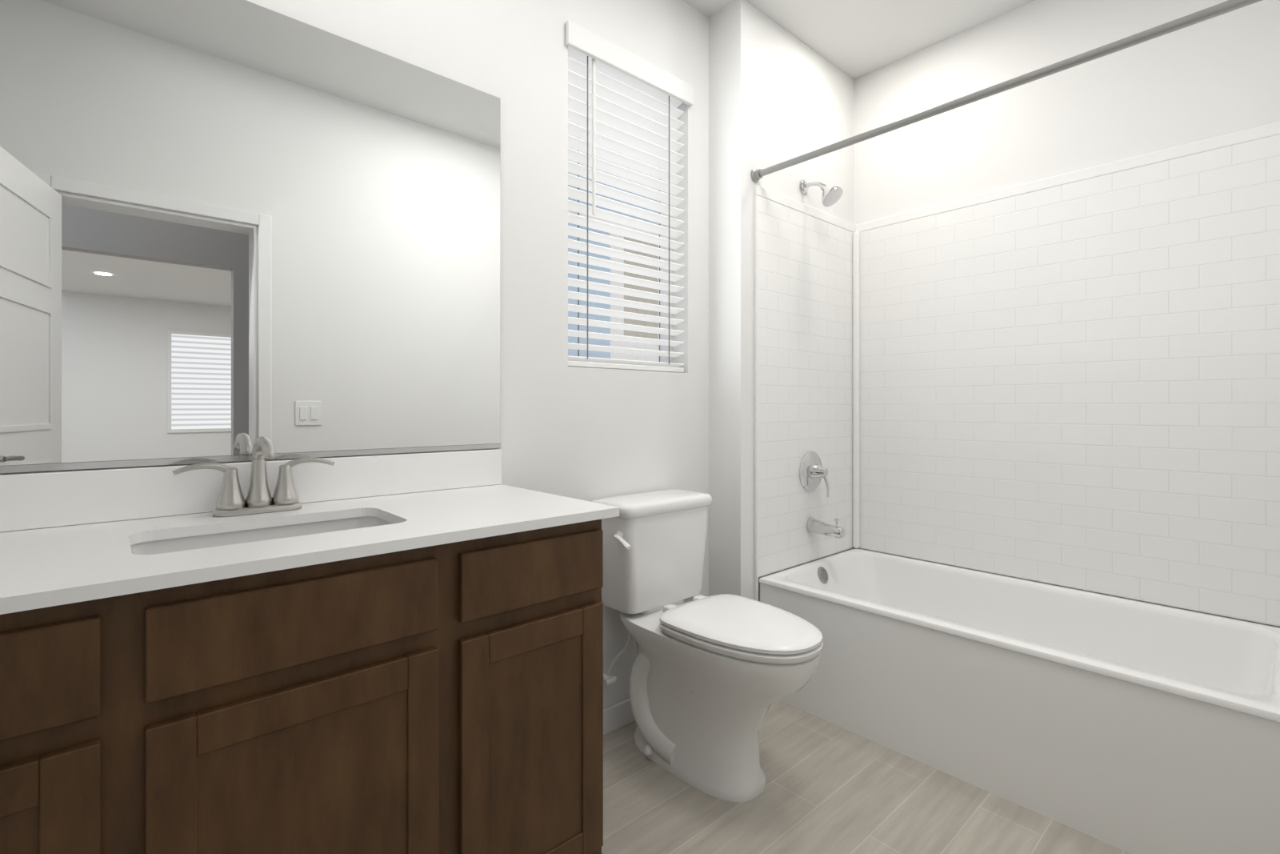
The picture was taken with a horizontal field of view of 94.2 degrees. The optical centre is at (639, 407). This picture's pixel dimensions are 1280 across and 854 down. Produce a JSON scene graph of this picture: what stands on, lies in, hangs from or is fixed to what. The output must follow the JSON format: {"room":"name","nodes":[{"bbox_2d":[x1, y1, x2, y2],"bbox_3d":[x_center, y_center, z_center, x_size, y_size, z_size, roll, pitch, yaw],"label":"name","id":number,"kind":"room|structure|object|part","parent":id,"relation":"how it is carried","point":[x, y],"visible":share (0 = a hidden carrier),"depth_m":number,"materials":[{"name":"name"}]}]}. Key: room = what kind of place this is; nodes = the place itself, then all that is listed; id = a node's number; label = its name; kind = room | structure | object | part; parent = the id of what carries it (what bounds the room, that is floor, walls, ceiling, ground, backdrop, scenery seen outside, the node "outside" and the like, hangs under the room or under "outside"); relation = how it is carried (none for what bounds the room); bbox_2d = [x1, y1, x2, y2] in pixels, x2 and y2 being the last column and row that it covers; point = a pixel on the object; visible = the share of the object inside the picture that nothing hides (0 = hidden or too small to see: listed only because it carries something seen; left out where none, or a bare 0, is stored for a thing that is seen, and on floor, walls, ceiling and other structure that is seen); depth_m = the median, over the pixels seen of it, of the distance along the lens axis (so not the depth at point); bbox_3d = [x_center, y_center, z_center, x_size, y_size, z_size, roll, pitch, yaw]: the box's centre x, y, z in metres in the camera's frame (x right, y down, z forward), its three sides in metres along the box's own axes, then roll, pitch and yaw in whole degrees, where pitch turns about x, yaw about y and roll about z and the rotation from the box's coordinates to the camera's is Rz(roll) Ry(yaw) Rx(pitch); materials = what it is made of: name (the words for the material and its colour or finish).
{"room":"bathroom","nodes":[
{"label":"bathroom","id":0,"kind":"room"},
{"bbox_2d":[0,0,1279,708],"bbox_3d":[0.320,-0.230,1.328,3.430,2.720,1.970,0,0,-42],"label":"wall","id":1,"kind":"structure","parent":0,"point":[768,91],"depth_m":2.24,"materials":[{"name":"white paint"}]},
{"bbox_2d":[0,0,500,472],"bbox_3d":[-0.916,-0.404,1.348,1.329,1.052,0.008,0,0,-42],"label":"wall mirror","id":2,"kind":"object","parent":1,"relation":"attached to","point":[230,230],"visible":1,"depth_m":1.34,"materials":[{"name":"clear glass"}]},
{"bbox_2d":[0,448,501,531],"bbox_3d":[-0.912,0.177,1.341,1.328,0.105,0.020,0,0,-42],"label":"backsplash","id":3,"kind":"structure","parent":1,"relation":"attached to","point":[28,500],"depth_m":1.25,"materials":[{"name":"white stone"}]},
{"bbox_2d":[603,697,635,735],"bbox_3d":[-0.066,1.087,2.106,0.945,0.085,0.015,0,0,-42],"label":"baseboard","id":4,"kind":"structure","parent":1,"relation":"attached to","point":[618,715],"depth_m":2.07,"materials":[{"name":"white wood"}]},
{"bbox_2d":[568,133,672,362],"bbox_3d":[-0.098,-0.698,2.237,0.573,1.124,0.050,0,0,-42],"label":"window","id":5,"kind":"structure","parent":1,"relation":"in","point":[664,348],"depth_m":2.38,"materials":[{"name":"white glass"}]},
{"bbox_2d":[565,20,693,372],"bbox_3d":[-0.041,-0.702,2.173,0.598,1.128,0.090,0,0,-42],"label":"window blinds","id":6,"kind":"object","parent":5,"relation":"attached to","point":[618,94],"visible":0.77,"depth_m":2.16,"materials":[{"name":"white plastic"}]},
{"bbox_2d":[799,179,843,206],"bbox_3d":[0.771,-0.919,2.525,0.094,0.142,0.180,0,0,-42],"label":"shower head","id":7,"kind":"object","parent":1,"relation":"attached to","point":[832,195],"visible":1,"depth_m":2.49},
{"bbox_2d":[750,0,1262,182],"bbox_3d":[0.964,-0.920,1.796,0.052,0.052,1.523,0,0,-42],"label":"shower curtain rod","id":8,"kind":"object","parent":1,"relation":"attached to","point":[1186,21],"visible":1,"depth_m":1.65,"materials":[{"name":"grey metal"}]},
{"bbox_2d":[754,121,1279,626],"bbox_3d":[1.254,0.125,2.056,0.786,2.010,1.524,0,0,-42],"label":"shower tile surround","id":9,"kind":"object","parent":1,"relation":"attached to","point":[1071,379],"visible":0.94,"depth_m":2.28,"materials":[{"name":"tile"}]},
{"bbox_2d":[799,451,829,496],"bbox_3d":[0.777,0.289,2.578,0.176,0.194,0.085,0,0,-42],"label":"tub valve","id":10,"kind":"object","parent":9,"relation":"attached to","point":[813,471],"visible":1,"depth_m":2.57,"materials":[{"name":"silver metal"}]},
{"bbox_2d":[806,517,844,538],"bbox_3d":[0.801,0.511,2.552,0.064,0.084,0.162,0,0,-42],"label":"tub spout","id":11,"kind":"object","parent":9,"relation":"attached to","point":[814,525],"visible":1,"depth_m":2.54,"materials":[{"name":"silver metal"}]},
{"bbox_2d":[682,0,1034,79],"bbox_3d":[3.211,-1.640,-1.445,4.030,0.100,9.960,0,0,-42],"label":"ceiling","id":12,"kind":"structure","parent":0,"point":[854,39],"depth_m":2.46,"materials":[{"name":"white paint"}]},
{"bbox_2d":[601,700,1130,853],"bbox_3d":[2.653,1.160,-1.946,5.530,0.060,9.960,0,0,-42],"label":"floor","id":13,"kind":"structure","parent":0,"point":[830,788],"depth_m":1.67,"materials":[{"name":"beige wood"}]},
{"bbox_2d":[0,509,617,853],"bbox_3d":[-0.744,0.691,1.131,1.298,0.879,0.557,0,0,-42],"label":"bathroom vanity","id":14,"kind":"object","parent":13,"relation":"on","point":[261,652],"depth_m":0.97,"materials":[{"name":"brown wood"}]},
{"bbox_2d":[0,484,619,602],"bbox_3d":[-0.730,0.240,1.137,1.328,0.020,0.567,0,0,-42],"label":"countertop","id":15,"kind":"structure","parent":14,"relation":"on","point":[49,560],"depth_m":1.07,"materials":[{"name":"white stone"}]},
{"bbox_2d":[169,436,335,515],"bbox_3d":[-0.808,0.145,1.274,0.301,0.167,0.151,0,0,-42],"label":"faucet","id":16,"kind":"object","parent":15,"relation":"on","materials":[{"name":"silver metal"}]},
{"bbox_2d":[134,509,396,554],"bbox_3d":[-0.700,0.322,1.146,0.469,0.167,0.280,0,0,-42],"label":"sink","id":17,"kind":"object","parent":15,"relation":"in","point":[288,525],"depth_m":1.22,"materials":[{"name":"white ceramic"}]},
{"bbox_2d":[591,488,823,802],"bbox_3d":[0.212,0.719,1.864,0.440,0.823,0.747,0,0,-42],"label":"toilet","id":18,"kind":"object","parent":13,"relation":"on","point":[713,678],"visible":1,"depth_m":1.81,"materials":[{"name":"white ceramic"}]},
{"bbox_3d":[0.302,0.649,1.774,0.360,0.050,0.493,0,0,-42],"label":"seat","id":19,"kind":"part","parent":18,"relation":"part of","materials":[{"name":"white plastic"}]},
{"bbox_2d":[759,548,1279,853],"bbox_3d":[1.254,0.902,2.055,0.762,0.455,1.499,0,0,-42],"label":"bathtub","id":20,"kind":"object","parent":13,"relation":"on","point":[1131,726],"visible":0.98,"depth_m":1.78,"materials":[{"name":"white ceramic"}]},
{"label":"outside","id":21,"kind":"structure","parent":0,"visible":0},
{"bbox_2d":[568,122,657,361],"bbox_3d":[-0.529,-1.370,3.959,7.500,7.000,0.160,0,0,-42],"label":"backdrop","id":22,"kind":"structure","parent":21,"point":[621,344],"depth_m":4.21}
]}

